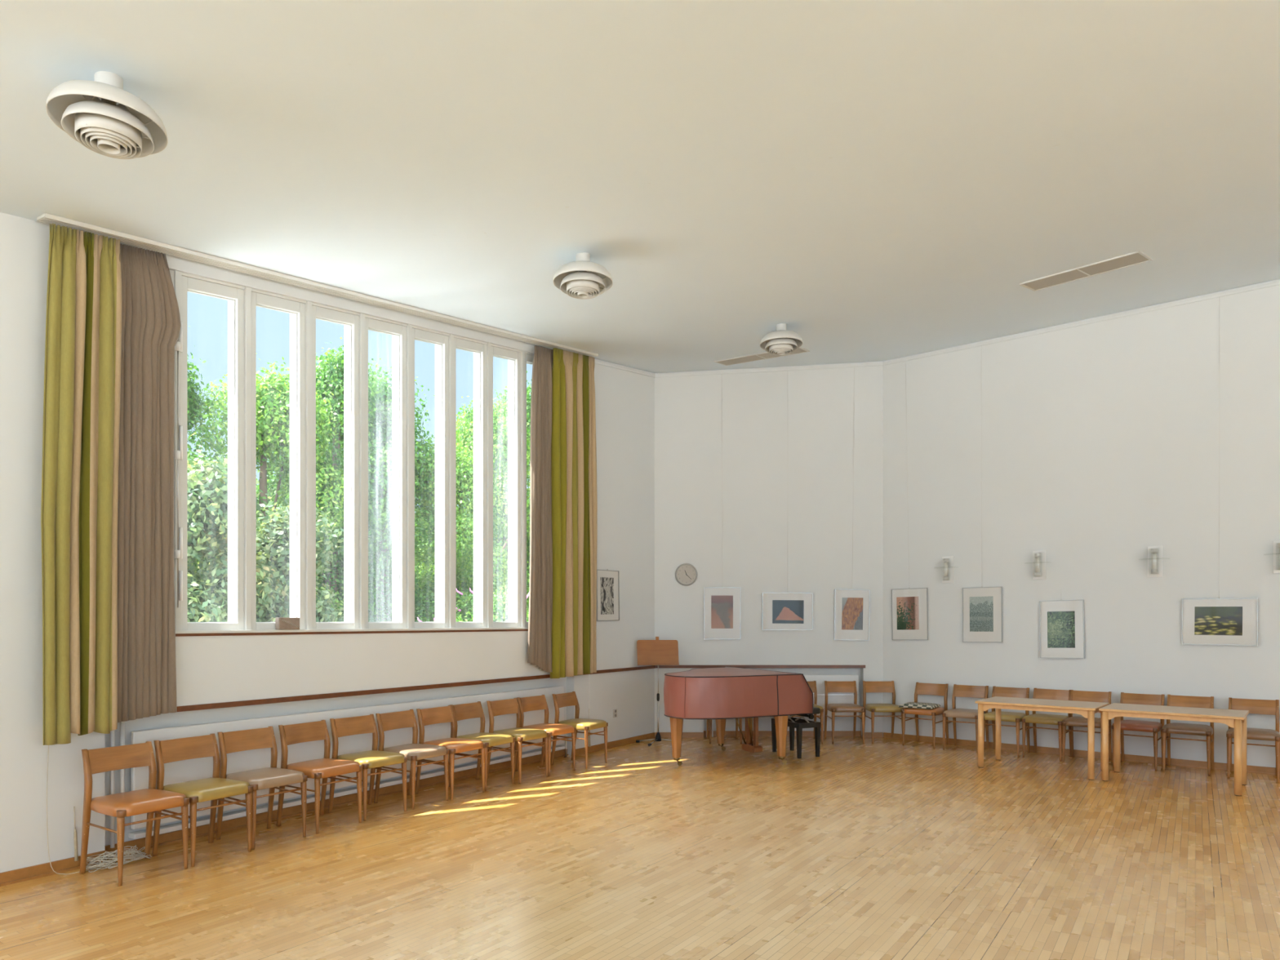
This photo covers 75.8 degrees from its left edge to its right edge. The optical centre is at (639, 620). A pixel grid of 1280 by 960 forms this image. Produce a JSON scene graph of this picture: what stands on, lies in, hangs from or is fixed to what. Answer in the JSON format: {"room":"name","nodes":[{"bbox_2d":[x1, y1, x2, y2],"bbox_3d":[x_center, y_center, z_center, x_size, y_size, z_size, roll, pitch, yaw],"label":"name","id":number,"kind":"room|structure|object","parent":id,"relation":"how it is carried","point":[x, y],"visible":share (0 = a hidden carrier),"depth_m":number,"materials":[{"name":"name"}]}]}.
{"room":"music room","nodes":[
{"label":"music room","id":0,"kind":"room"},
{"bbox_2d":[0,212,654,872],"bbox_3d":[-2.881,-0.944,7.117,0.300,5.227,10.950,0,0,33],"label":"wall","id":1,"kind":"structure","parent":0,"point":[211,669],"depth_m":6.52,"materials":[{"name":"paint"}]},
{"bbox_2d":[173,270,244,631],"bbox_3d":[-3.353,-1.279,6.299,0.171,2.749,0.601,0,0,33],"label":"window","id":2,"kind":"structure","parent":1,"relation":"in","point":[184,282],"depth_m":6.37,"materials":[{"name":"paint"}]},
{"bbox_2d":[174,320,182,607],"bbox_3d":[-3.398,-1.155,6.049,0.040,2.110,0.057,0,0,0],"label":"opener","id":3,"kind":"object","parent":2,"relation":"attached to","point":[179,346],"visible":0.92,"depth_m":6.05,"materials":[{"name":"silver metal"}]},
{"bbox_2d":[227,286,306,630],"bbox_3d":[-3.054,-1.313,6.759,0.171,2.816,0.601,0,0,33],"label":"window","id":4,"kind":"structure","parent":1,"relation":"in","point":[253,298],"depth_m":6.59,"materials":[{"name":"paint"}]},
{"bbox_2d":[289,301,359,629],"bbox_3d":[-2.756,-1.347,7.220,0.171,2.883,0.601,0,0,33],"label":"window","id":5,"kind":"structure","parent":1,"relation":"in","point":[313,311],"depth_m":7.05,"materials":[{"name":"paint"}]},
{"bbox_2d":[0,732,655,886],"bbox_3d":[-2.780,1.611,7.082,0.152,0.078,10.800,0,0,33],"label":"baseboard","id":6,"kind":"structure","parent":1,"relation":"attached to","point":[26,873],"depth_m":6.72,"materials":[{"name":"brown wood"}]},
{"bbox_2d":[175,626,528,636],"bbox_3d":[-2.370,0.083,7.674,0.072,0.022,5.040,0,0,33],"label":"trim","id":7,"kind":"structure","parent":1,"relation":"attached to","point":[513,628],"depth_m":7.15,"materials":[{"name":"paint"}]},
{"bbox_2d":[275,617,300,629],"bbox_3d":[-2.914,0.021,6.799,0.061,0.100,0.190,0,0,33],"label":"brick","id":8,"kind":"object","parent":7,"relation":"on","point":[281,623],"visible":1,"depth_m":6.76,"materials":[{"name":"ceramic"}]},
{"bbox_2d":[344,313,407,628],"bbox_3d":[-2.457,-1.380,7.680,0.171,2.951,0.601,0,0,33],"label":"window","id":9,"kind":"structure","parent":1,"relation":"in","point":[366,322],"depth_m":7.52,"materials":[{"name":"paint"}]},
{"bbox_2d":[177,665,655,711],"bbox_3d":[-1.783,0.648,8.527,0.028,0.040,7.310,0,0,33],"label":"trim","id":10,"kind":"structure","parent":1,"relation":"attached to","point":[243,703],"depth_m":7.40,"materials":[{"name":"brown wood"}]},
{"bbox_2d":[391,324,449,628],"bbox_3d":[-2.159,-1.414,8.140,0.171,3.018,0.601,0,0,33],"label":"window","id":11,"kind":"structure","parent":1,"relation":"in","point":[414,333],"depth_m":7.97,"materials":[{"name":"paint"}]},
{"bbox_2d":[435,333,487,627],"bbox_3d":[-1.860,-1.448,8.601,0.171,3.085,0.601,0,0,33],"label":"window","id":12,"kind":"structure","parent":1,"relation":"in","point":[455,342],"depth_m":8.43,"materials":[{"name":"paint"}]},
{"bbox_2d":[473,342,521,627],"bbox_3d":[-1.562,-1.481,9.061,0.171,3.153,0.601,0,0,33],"label":"window","id":13,"kind":"structure","parent":1,"relation":"in","point":[492,350],"depth_m":8.89,"materials":[{"name":"paint"}]},
{"bbox_2d":[507,350,533,626],"bbox_3d":[-1.248,-1.516,9.545,0.171,3.222,0.658,0,0,33],"label":"window","id":14,"kind":"structure","parent":1,"relation":"in","point":[526,357],"depth_m":9.30,"materials":[{"name":"paint"}]},
{"bbox_2d":[596,568,619,621],"bbox_3d":[-0.415,-0.334,10.613,0.018,0.667,0.500,0,1,33],"label":"framed picture","id":15,"kind":"object","parent":1,"relation":"attached to","point":[607,581],"visible":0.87,"depth_m":10.61,"materials":[{"name":"grey paper"}]},
{"bbox_2d":[600,577,613,614],"bbox_3d":[-0.423,-0.322,10.601,0.002,0.475,0.290,0,1,33],"label":"photograph","id":16,"kind":"object","parent":15,"relation":"attached to","point":[606,584],"depth_m":10.59},
{"bbox_2d":[595,359,655,377],"bbox_3d":[-0.214,-3.364,10.936,0.024,0.242,1.560,0,0,33],"label":"trim","id":17,"kind":"structure","parent":1,"relation":"attached to","point":[597,362],"depth_m":10.93,"materials":[{"name":"paint"}]},
{"bbox_2d":[0,0,1279,373],"bbox_3d":[0.754,-2.696,2.825,16.797,2.465,18.249,0,0,0],"label":"ceiling","id":18,"kind":"structure","parent":0,"point":[873,180],"depth_m":4.89,"materials":[{"name":"paint"}]},
{"bbox_2d":[45,71,168,159],"bbox_3d":[-2.440,-2.360,3.775,0.471,0.386,0.471,0,0,0],"label":"ceiling lamp","id":19,"kind":"object","parent":18,"relation":"attached to","point":[121,125],"visible":0.99,"depth_m":3.71,"materials":[{"name":"white metal"}]},
{"bbox_2d":[36,213,598,357],"bbox_3d":[-2.178,-2.916,7.686,0.121,0.760,5.930,0,0,33],"label":"track","id":20,"kind":"object","parent":18,"relation":"attached to","point":[46,219],"visible":0.96,"depth_m":6.57,"materials":[{"name":"silver metal"}]},
{"bbox_2d":[40,223,122,745],"bbox_3d":[-3.639,-0.893,5.356,0.136,3.356,0.459,0,0,30],"label":"curtain","id":21,"kind":"object","parent":20,"relation":"hanging from","point":[79,505],"visible":1,"depth_m":5.34,"materials":[{"name":"fabric"}]},
{"bbox_2d":[117,244,181,722],"bbox_3d":[-3.460,-0.963,5.763,0.098,3.315,0.446,0,0,33],"label":"curtain","id":22,"kind":"object","parent":20,"relation":"hanging from","point":[151,325],"visible":0.88,"depth_m":5.74,"materials":[{"name":"beige fabric"}]},
{"bbox_2d":[527,345,553,672],"bbox_3d":[-1.111,-1.266,9.386,0.102,3.770,0.456,0,0,35],"label":"curtain","id":23,"kind":"object","parent":20,"relation":"hanging from","point":[540,588],"visible":1,"depth_m":9.34,"materials":[{"name":"beige fabric"}]},
{"bbox_2d":[550,347,597,678],"bbox_3d":[-0.774,-1.288,9.791,0.120,3.906,0.851,0,0,33],"label":"curtain","id":24,"kind":"object","parent":20,"relation":"hanging from","point":[574,449],"visible":1,"depth_m":9.76,"materials":[{"name":"fabric"}]},
{"bbox_2d":[553,252,613,299],"bbox_3d":[-0.452,-2.766,6.510,0.471,0.386,0.471,0,0,0],"label":"ceiling lamp","id":25,"kind":"object","parent":18,"relation":"attached to","point":[581,278],"visible":0.98,"depth_m":6.42,"materials":[{"name":"white metal"}]},
{"bbox_2d":[714,346,809,365],"bbox_3d":[1.590,-3.477,10.790,1.200,0.086,0.370,0,0,33],"label":"ceiling vent","id":26,"kind":"object","parent":18,"relation":"in","point":[766,355],"visible":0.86,"depth_m":10.84,"materials":[{"name":"paint"}]},
{"bbox_2d":[717,355,764,364],"bbox_3d":[1.343,-3.481,10.949,0.572,0.062,0.330,0,0,33],"label":"grille","id":27,"kind":"object","parent":26,"relation":"attached to","point":[747,358],"depth_m":10.93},
{"bbox_2d":[758,347,806,358],"bbox_3d":[1.837,-3.472,10.631,0.572,0.061,0.330,0,0,33],"label":"grille","id":28,"kind":"object","parent":26,"relation":"attached to","point":[799,350],"depth_m":10.68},
{"bbox_2d":[760,323,802,355],"bbox_3d":[1.573,-3.166,9.155,0.471,0.386,0.471,0,0,0],"label":"ceiling lamp","id":29,"kind":"object","parent":18,"relation":"attached to","point":[781,341],"visible":0.99,"depth_m":9.05,"materials":[{"name":"white metal"}]},
{"bbox_2d":[1018,250,1152,291],"bbox_3d":[4.306,-3.388,7.972,0.410,0.087,1.070,0,0,-44],"label":"ceiling vent","id":30,"kind":"object","parent":18,"relation":"in","point":[1136,257],"visible":1,"depth_m":7.94,"materials":[{"name":"metal"}]},
{"bbox_2d":[1022,269,1088,289],"bbox_3d":[4.125,-3.392,8.161,0.370,0.064,0.507,0,0,-44],"label":"grille","id":31,"kind":"object","parent":30,"relation":"attached to","point":[1071,275],"depth_m":8.15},
{"bbox_2d":[1079,253,1149,275],"bbox_3d":[4.487,-3.384,7.784,0.370,0.064,0.507,0,0,-44],"label":"grille","id":32,"kind":"object","parent":30,"relation":"attached to","point":[1131,259],"depth_m":7.77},
{"bbox_2d":[0,736,1279,959],"bbox_3d":[1.300,1.710,3.059,15.799,0.120,17.972,0,0,0],"label":"floor","id":33,"kind":"structure","parent":0,"point":[884,849],"depth_m":5.33,"materials":[{"name":"brown wood"}]},
{"bbox_2d":[85,844,151,872],"bbox_3d":[-3.551,1.594,5.576,0.220,0.112,0.432,0,0,30],"label":"cord tangle","id":34,"kind":"object","parent":33,"relation":"on","point":[135,855],"visible":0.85,"depth_m":5.54,"materials":[{"name":"beige plastic"}]},
{"bbox_2d":[80,741,189,886],"bbox_3d":[-3.327,1.244,5.416,0.518,0.813,0.453,0,0,31],"label":"chair","id":35,"kind":"object","parent":33,"relation":"on","point":[150,800],"visible":1,"depth_m":5.37,"materials":[{"name":"brown wood"}]},
{"bbox_2d":[151,733,253,866],"bbox_3d":[-3.092,1.244,5.816,0.518,0.813,0.453,0,0,31],"label":"chair","id":36,"kind":"object","parent":33,"relation":"on","point":[214,788],"visible":0.91,"depth_m":5.79,"materials":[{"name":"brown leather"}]},
{"bbox_2d":[215,726,307,849],"bbox_3d":[-2.865,1.244,6.231,0.518,0.813,0.453,0,0,35],"label":"chair","id":37,"kind":"object","parent":33,"relation":"on","point":[272,777],"visible":0.92,"depth_m":6.21,"materials":[{"name":"brown wood"}]},
{"bbox_2d":[276,720,362,834],"bbox_3d":[-2.593,1.244,6.664,0.518,0.813,0.453,0,0,31],"label":"chair","id":38,"kind":"object","parent":33,"relation":"on","point":[326,767],"visible":0.94,"depth_m":6.62,"materials":[{"name":"brown wood"}]},
{"bbox_2d":[110,685,568,848],"bbox_3d":[-2.290,1.165,7.861,0.093,0.970,5.119,0,0,33],"label":"radiator","id":39,"kind":"object","parent":33,"relation":"on","point":[183,771],"visible":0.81,"depth_m":7.04,"materials":[{"name":"white metal"}]},
{"bbox_2d":[328,714,407,821],"bbox_3d":[-2.344,1.244,7.088,0.518,0.813,0.453,0,0,35],"label":"chair","id":40,"kind":"object","parent":33,"relation":"on","point":[373,759],"visible":0.94,"depth_m":7.06,"materials":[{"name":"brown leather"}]},
{"bbox_2d":[373,709,448,809],"bbox_3d":[-2.078,1.244,7.494,0.518,0.813,0.453,0,0,31],"label":"chair","id":41,"kind":"object","parent":33,"relation":"on","point":[414,752],"visible":0.95,"depth_m":7.44,"materials":[{"name":"brown wood"}]},
{"bbox_2d":[414,705,485,799],"bbox_3d":[-1.814,1.244,7.871,0.518,0.813,0.453,0,0,33],"label":"chair","id":42,"kind":"object","parent":33,"relation":"on","point":[436,715],"visible":0.89,"depth_m":7.83,"materials":[{"name":"brown wood"}]},
{"bbox_2d":[449,701,515,791],"bbox_3d":[-1.588,1.244,8.259,0.518,0.813,0.453,0,0,31],"label":"chair","id":43,"kind":"object","parent":33,"relation":"on","point":[470,710],"visible":0.84,"depth_m":8.28,"materials":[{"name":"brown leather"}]},
{"bbox_2d":[486,697,548,783],"bbox_3d":[-1.289,1.244,8.638,0.518,0.813,0.453,0,0,35],"label":"chair","id":44,"kind":"object","parent":33,"relation":"on","point":[495,708],"visible":0.91,"depth_m":8.60,"materials":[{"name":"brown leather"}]},
{"bbox_2d":[515,694,576,776],"bbox_3d":[-1.033,1.244,9.024,0.518,0.813,0.453,0,0,36],"label":"chair","id":45,"kind":"object","parent":33,"relation":"on","point":[539,702],"visible":0.88,"depth_m":9.02,"materials":[{"name":"brown wood"}]},
{"bbox_2d":[550,691,608,768],"bbox_3d":[-0.695,1.244,9.476,0.518,0.813,0.453,0,0,30],"label":"chair","id":46,"kind":"object","parent":33,"relation":"on","point":[569,699],"visible":0.91,"depth_m":9.40,"materials":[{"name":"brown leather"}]},
{"bbox_2d":[635,636,679,746],"bbox_3d":[0.246,0.931,10.975,0.600,1.435,0.349,0,0,0],"label":"music stand","id":47,"kind":"object","parent":33,"relation":"on","point":[658,652],"visible":0.9,"depth_m":11.08,"materials":[{"name":"brown wood"}]},
{"bbox_2d":[670,715,788,765],"bbox_3d":[0.851,1.155,9.817,1.424,0.990,1.552,0,0,-25],"label":"grand piano","id":48,"kind":"object","parent":33,"relation":"on","point":[781,722],"visible":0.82,"depth_m":9.45,"materials":[{"name":"brown wood"}]},
{"bbox_2d":[663,666,813,719],"bbox_3d":[0.907,0.833,9.851,1.659,0.474,1.667,0,0,-25],"label":"cover","id":49,"kind":"object","parent":48,"relation":"on","point":[724,692],"visible":1,"depth_m":9.10,"materials":[{"name":"red fabric"}]},
{"bbox_2d":[706,674,858,737],"bbox_3d":[2.022,1.208,11.671,2.166,0.885,0.087,0,0,0],"label":"radiator","id":50,"kind":"object","parent":33,"relation":"on","point":[833,697],"visible":0.19,"depth_m":11.66,"materials":[{"name":"white metal"}]},
{"bbox_2d":[771,706,820,758],"bbox_3d":[1.925,1.353,10.170,0.330,0.595,0.670,0,0,-25],"label":"piano bench","id":51,"kind":"object","parent":33,"relation":"on","point":[798,723],"visible":0.56,"depth_m":9.97,"materials":[{"name":"black paint"}]},
{"bbox_2d":[790,680,823,743],"bbox_3d":[2.241,1.244,11.261,0.453,0.813,0.518,0,0,0],"label":"chair","id":52,"kind":"object","parent":33,"relation":"on","point":[812,684],"visible":0.35,"depth_m":11.41,"materials":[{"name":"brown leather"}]},
{"bbox_2d":[823,680,865,743],"bbox_3d":[2.796,1.244,11.261,0.453,0.813,0.518,0,0,0],"label":"chair","id":53,"kind":"object","parent":33,"relation":"on","point":[829,686],"visible":1,"depth_m":11.42,"materials":[{"name":"brown wood"}]},
{"bbox_2d":[862,680,903,743],"bbox_3d":[3.328,1.244,11.261,0.453,0.813,0.518,0,0,0],"label":"chair","id":54,"kind":"object","parent":33,"relation":"on","point":[868,686],"visible":0.9,"depth_m":11.42,"materials":[{"name":"brown wood"}]},
{"bbox_2d":[902,682,949,748],"bbox_3d":[3.793,1.244,10.916,0.453,0.813,0.518,0,0,41],"label":"chair","id":55,"kind":"object","parent":33,"relation":"on","point":[935,689],"visible":0.77,"depth_m":10.91,"materials":[{"name":"brown wood"}]},
{"bbox_2d":[897,702,940,709],"bbox_3d":[3.707,1.119,10.898,0.440,0.055,0.400,0,0,34],"label":"seat cushion","id":56,"kind":"object","parent":55,"relation":"on","point":[910,704],"visible":1,"depth_m":10.78,"materials":[{"name":"fabric"}]},
{"bbox_2d":[942,684,989,753],"bbox_3d":[4.192,1.244,10.569,0.453,0.813,0.518,0,0,38],"label":"chair","id":57,"kind":"object","parent":33,"relation":"on","point":[959,691],"visible":0.81,"depth_m":10.61,"materials":[{"name":"brown wood"}]},
{"bbox_2d":[983,685,1030,757],"bbox_3d":[4.563,1.244,10.247,0.453,0.813,0.518,0,0,40],"label":"chair","id":58,"kind":"object","parent":33,"relation":"on","point":[1001,691],"visible":0.73,"depth_m":10.26,"materials":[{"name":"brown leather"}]},
{"bbox_2d":[974,696,1109,779],"bbox_3d":[4.475,1.276,9.155,1.208,0.748,0.744,0,0,40],"label":"rectangular table","id":59,"kind":"object","parent":33,"relation":"on","point":[1087,709],"visible":0.88,"depth_m":9.03,"materials":[{"name":"brown wood"}]},
{"bbox_2d":[1022,688,1071,761],"bbox_3d":[4.942,1.244,9.963,0.453,0.813,0.518,0,0,42],"label":"chair","id":60,"kind":"object","parent":33,"relation":"on","point":[1034,718],"visible":0.89,"depth_m":9.92,"materials":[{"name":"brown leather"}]},
{"bbox_2d":[1062,689,1111,761],"bbox_3d":[5.266,1.244,9.679,0.453,0.813,0.518,0,0,39],"label":"chair","id":61,"kind":"object","parent":33,"relation":"on","point":[1075,695],"visible":0.61,"depth_m":9.71,"materials":[{"name":"brown wood"}]},
{"bbox_2d":[1111,692,1164,771],"bbox_3d":[5.663,1.244,9.334,0.453,0.813,0.518,0,0,41],"label":"chair","id":62,"kind":"object","parent":33,"relation":"on","point":[1126,698],"visible":0.79,"depth_m":9.30,"materials":[{"name":"brown wood"}]},
{"bbox_2d":[1098,702,1248,795],"bbox_3d":[5.435,1.276,8.375,1.208,0.748,0.744,0,0,40],"label":"rectangular table","id":63,"kind":"object","parent":33,"relation":"on","point":[1236,719],"visible":1,"depth_m":8.24,"materials":[{"name":"brown wood"}]},
{"bbox_2d":[1161,694,1213,776],"bbox_3d":[6.040,1.244,9.053,0.453,0.813,0.518,0,0,39],"label":"chair","id":64,"kind":"object","parent":33,"relation":"on","point":[1172,700],"visible":0.92,"depth_m":9.04,"materials":[{"name":"brown wood"}]},
{"bbox_2d":[1226,697,1279,782],"bbox_3d":[6.476,1.244,8.675,0.453,0.813,0.518,0,0,37],"label":"chair","id":65,"kind":"object","parent":33,"relation":"on","point":[1270,707],"visible":0.92,"depth_m":8.67,"materials":[{"name":"brown wood"}]},
{"bbox_2d":[654,360,883,737],"bbox_3d":[1.804,-1.045,11.749,3.600,5.430,0.300,0,0,0],"label":"wall","id":66,"kind":"structure","parent":0,"point":[785,510],"depth_m":11.60,"materials":[{"name":"paint"}]},
{"bbox_2d":[675,563,697,586],"bbox_3d":[0.653,-0.653,11.576,0.316,0.316,0.046,0,0,0],"label":"wall clock","id":67,"kind":"object","parent":66,"relation":"attached to","point":[686,574],"visible":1,"depth_m":11.58,"materials":[{"name":"grey plastic"}]},
{"bbox_2d":[703,414,741,639],"bbox_3d":[1.162,-1.616,11.582,0.519,3.755,0.018,0,0,0],"label":"framed picture","id":68,"kind":"object","parent":66,"relation":"attached to","point":[722,606],"visible":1,"depth_m":11.58,"materials":[{"name":"grey"}]},
{"bbox_2d":[711,595,733,628],"bbox_3d":[1.158,-0.126,11.582,0.308,0.465,0.002,0,0,0],"label":"photograph","id":69,"kind":"object","parent":68,"relation":"attached to","point":[722,606],"depth_m":11.58},
{"bbox_2d":[655,665,865,667],"bbox_3d":[1.692,0.644,11.595,2.975,0.042,0.028,0,0,0],"label":"trim","id":70,"kind":"structure","parent":66,"relation":"attached to","point":[656,666],"depth_m":11.58,"materials":[{"name":"brown wood"}]},
{"bbox_2d":[655,361,883,377],"bbox_3d":[1.814,-3.545,11.589,3.220,0.223,0.024,0,0,0],"label":"trim","id":71,"kind":"structure","parent":66,"relation":"attached to","point":[877,363],"depth_m":11.58,"materials":[{"name":"paint"}]},
{"bbox_2d":[655,730,883,737],"bbox_3d":[1.819,1.611,11.660,3.210,0.078,0.182,0,0,0],"label":"baseboard","id":72,"kind":"structure","parent":66,"relation":"attached to","point":[727,733],"depth_m":11.73,"materials":[{"name":"brown wood"}]},
{"bbox_2d":[762,591,813,630],"bbox_3d":[2.087,-1.705,11.582,0.711,3.672,0.018,0,0,0],"label":"framed picture","id":73,"kind":"object","parent":66,"relation":"attached to","point":[787,611],"visible":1,"depth_m":11.58,"materials":[{"name":"grey paper"}]},
{"bbox_2d":[772,600,804,623],"bbox_3d":[2.087,-0.128,11.582,0.444,0.331,0.002,0,0,0],"label":"photograph","id":74,"kind":"object","parent":73,"relation":"attached to","point":[784,611],"depth_m":11.58},
{"bbox_2d":[834,372,870,640],"bbox_3d":[3.009,-1.658,11.582,0.494,3.864,0.018,1,0,0],"label":"framed picture","id":75,"kind":"object","parent":66,"relation":"attached to","point":[851,606],"visible":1,"depth_m":11.58,"materials":[{"name":"grey"}]},
{"bbox_2d":[841,597,862,630],"bbox_3d":[2.994,-0.101,11.582,0.302,0.457,0.002,0,0,0],"label":"photograph","id":76,"kind":"object","parent":75,"relation":"attached to","point":[851,607],"depth_m":11.58,"materials":[{"name":"orange paper"}]},
{"bbox_2d":[883,279,1279,767],"bbox_3d":[6.163,-1.044,9.528,7.150,5.427,0.300,0,0,40],"label":"wall","id":77,"kind":"structure","parent":0,"point":[1104,442],"depth_m":9.87,"materials":[{"name":"paint"}]},
{"bbox_2d":[891,366,928,639],"bbox_3d":[3.701,-1.673,11.352,0.506,3.878,0.018,-1,-1,40],"label":"framed picture","id":78,"kind":"object","parent":77,"relation":"attached to","point":[909,606],"visible":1,"depth_m":11.34,"materials":[{"name":"grey paper"}]},
{"bbox_2d":[896,596,919,629],"bbox_3d":[3.700,-0.106,11.354,0.311,0.454,0.002,-1,-1,40],"label":"photograph","id":79,"kind":"object","parent":78,"relation":"attached to","point":[908,608],"depth_m":11.35},
{"bbox_2d":[938,555,953,582],"bbox_3d":[4.078,-0.685,10.951,0.310,0.356,0.310,0,0,40],"label":"wall lamp","id":80,"kind":"object","parent":77,"relation":"attached to","point":[947,562],"visible":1,"depth_m":10.97,"materials":[{"name":"white glass"}]},
{"bbox_2d":[962,430,1002,642],"bbox_3d":[4.454,-1.664,10.728,0.499,3.886,0.018,-1,0,40],"label":"framed picture","id":81,"kind":"object","parent":77,"relation":"attached to","point":[982,606],"visible":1,"depth_m":10.72,"materials":[{"name":"grey paper"}]},
{"bbox_2d":[969,595,993,631],"bbox_3d":[4.455,-0.089,10.727,0.297,0.457,0.002,-1,0,40],"label":"photograph","id":82,"kind":"object","parent":81,"relation":"attached to","point":[981,608],"depth_m":10.72},
{"bbox_2d":[1026,550,1050,579],"bbox_3d":[4.950,-0.697,10.228,0.310,0.360,0.310,0,0,40],"label":"wall lamp","id":83,"kind":"object","parent":77,"relation":"attached to","point":[1039,562],"visible":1,"depth_m":10.25,"materials":[{"name":"white ceramic"}]},
{"bbox_2d":[1039,599,1084,658],"bbox_3d":[5.221,-1.569,10.154,0.509,4.068,0.135,0,0,40],"label":"framed picture","id":84,"kind":"object","parent":77,"relation":"attached to","point":[1061,622],"visible":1,"depth_m":10.11,"materials":[{"name":"grey paper"}]},
{"bbox_2d":[1047,611,1075,648],"bbox_3d":[5.186,0.107,10.121,0.309,0.450,0.003,-1,-2,40],"label":"photograph","id":85,"kind":"object","parent":84,"relation":"attached to","point":[1060,624],"depth_m":10.12},
{"bbox_2d":[883,732,1275,775],"bbox_3d":[6.043,1.611,9.414,6.790,0.078,0.032,0,0,40],"label":"baseboard","id":86,"kind":"structure","parent":77,"relation":"attached to","point":[1128,757],"depth_m":9.95,"materials":[{"name":"brown wood"}]},
{"bbox_2d":[882,280,1279,365],"bbox_3d":[6.041,-3.621,9.421,6.800,0.071,0.024,0,0,40],"label":"trim","id":87,"kind":"structure","parent":77,"relation":"attached to","point":[1276,282],"depth_m":9.88,"materials":[{"name":"paint"}]},
{"bbox_2d":[1147,546,1170,577],"bbox_3d":[5.905,-0.685,9.436,0.310,0.358,0.310,0,0,40],"label":"wall lamp","id":88,"kind":"object","parent":77,"relation":"attached to","point":[1155,553],"visible":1,"depth_m":9.45,"materials":[{"name":"white ceramic"}]},
{"bbox_2d":[1181,487,1257,645],"bbox_3d":[6.422,-1.667,9.096,0.692,3.872,0.018,1,0,40],"label":"framed picture","id":89,"kind":"object","parent":77,"relation":"attached to","point":[1204,621],"visible":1,"depth_m":9.10,"materials":[{"name":"grey paper"}]},
{"bbox_2d":[1194,606,1242,635],"bbox_3d":[6.408,0.000,9.107,0.435,0.316,0.002,1,0,40],"label":"photograph","id":90,"kind":"object","parent":89,"relation":"attached to","point":[1208,620],"depth_m":9.11},
{"bbox_2d":[1270,540,1279,573],"bbox_3d":[6.794,-0.683,8.699,0.310,0.353,0.310,0,0,40],"label":"wall lamp","id":91,"kind":"object","parent":77,"relation":"attached to","point":[1276,543],"visible":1,"depth_m":8.78,"materials":[{"name":"white ceramic"}]},
{"label":"outside","id":92,"kind":"structure","parent":0,"visible":0},
{"label":"ground","id":93,"kind":"structure","parent":92,"visible":0},
{"bbox_2d":[186,325,269,616],"bbox_3d":[-6.584,-0.962,11.231,2.856,6.248,2.881,0,0,-10],"label":"tree","id":94,"kind":"object","parent":93,"relation":"on","point":[194,408],"visible":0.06,"depth_m":11.27,"materials":[{"name":"green plant"}]},
{"bbox_2d":[186,432,324,622],"bbox_3d":[-4.813,0.137,9.052,2.438,4.233,2.364,0,0,22],"label":"shrub","id":95,"kind":"object","parent":93,"relation":"on","point":[206,510],"visible":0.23,"depth_m":8.73,"materials":[{"name":"green plant"}]},
{"bbox_2d":[189,353,344,622],"bbox_3d":[-5.428,-0.938,12.069,2.888,6.074,3.175,0,0,31],"label":"tree","id":96,"kind":"object","parent":93,"relation":"on","point":[273,399],"visible":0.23,"depth_m":11.76,"materials":[{"name":"green plant"}]},
{"bbox_2d":[209,496,344,622],"bbox_3d":[-4.491,0.283,10.114,2.364,3.848,2.438,0,0,41],"label":"shrub","id":97,"kind":"object","parent":93,"relation":"on","point":[272,538],"visible":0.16,"depth_m":9.89,"materials":[{"name":"green plant"}]},
{"bbox_2d":[256,337,422,622],"bbox_3d":[-4.882,-1.201,13.229,2.856,6.822,2.881,0,0,21],"label":"tree","id":98,"kind":"object","parent":93,"relation":"on","point":[332,376],"visible":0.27,"depth_m":12.89,"materials":[{"name":"green plant"}]},
{"bbox_2d":[317,353,435,622],"bbox_3d":[-4.674,-1.135,14.138,2.846,6.989,3.149,0,0,-33],"label":"tree","id":99,"kind":"object","parent":93,"relation":"on","point":[384,420],"visible":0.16,"depth_m":13.87,"materials":[{"name":"green plant"}]},
{"bbox_2d":[388,502,473,622],"bbox_3d":[-4.332,-0.288,17.375,3.464,4.862,3.131,0,0,27],"label":"tree","id":100,"kind":"object","parent":93,"relation":"on","point":[424,531],"visible":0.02,"depth_m":17.12,"materials":[{"name":"green plant"}]},
{"bbox_2d":[378,428,528,622],"bbox_3d":[-3.423,-0.720,14.902,2.888,5.563,3.175,0,0,-12],"label":"tree","id":101,"kind":"object","parent":93,"relation":"on","point":[464,473],"visible":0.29,"depth_m":14.50,"materials":[{"name":"green plant"}]},
{"bbox_2d":[414,389,530,622],"bbox_3d":[-2.962,-1.252,16.177,3.175,6.812,2.888,0,0,3],"label":"tree","id":102,"kind":"object","parent":93,"relation":"on","point":[500,422],"visible":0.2,"depth_m":15.63,"materials":[{"name":"green plant"}]},
{"bbox_2d":[456,582,528,622],"bbox_3d":[-2.345,0.665,13.556,1.917,2.876,1.929,0,0,1],"label":"flowering bush","id":103,"kind":"object","parent":93,"relation":"on","point":[500,615],"visible":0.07,"depth_m":13.48,"materials":[{"name":"green plant"}]},
{"bbox_2d":[462,370,531,610],"bbox_3d":[-2.519,-1.513,17.356,2.881,7.567,2.856,0,0,-7],"label":"tree","id":104,"kind":"object","parent":93,"relation":"on","point":[529,388],"visible":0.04,"depth_m":16.94,"materials":[{"name":"green plant"}]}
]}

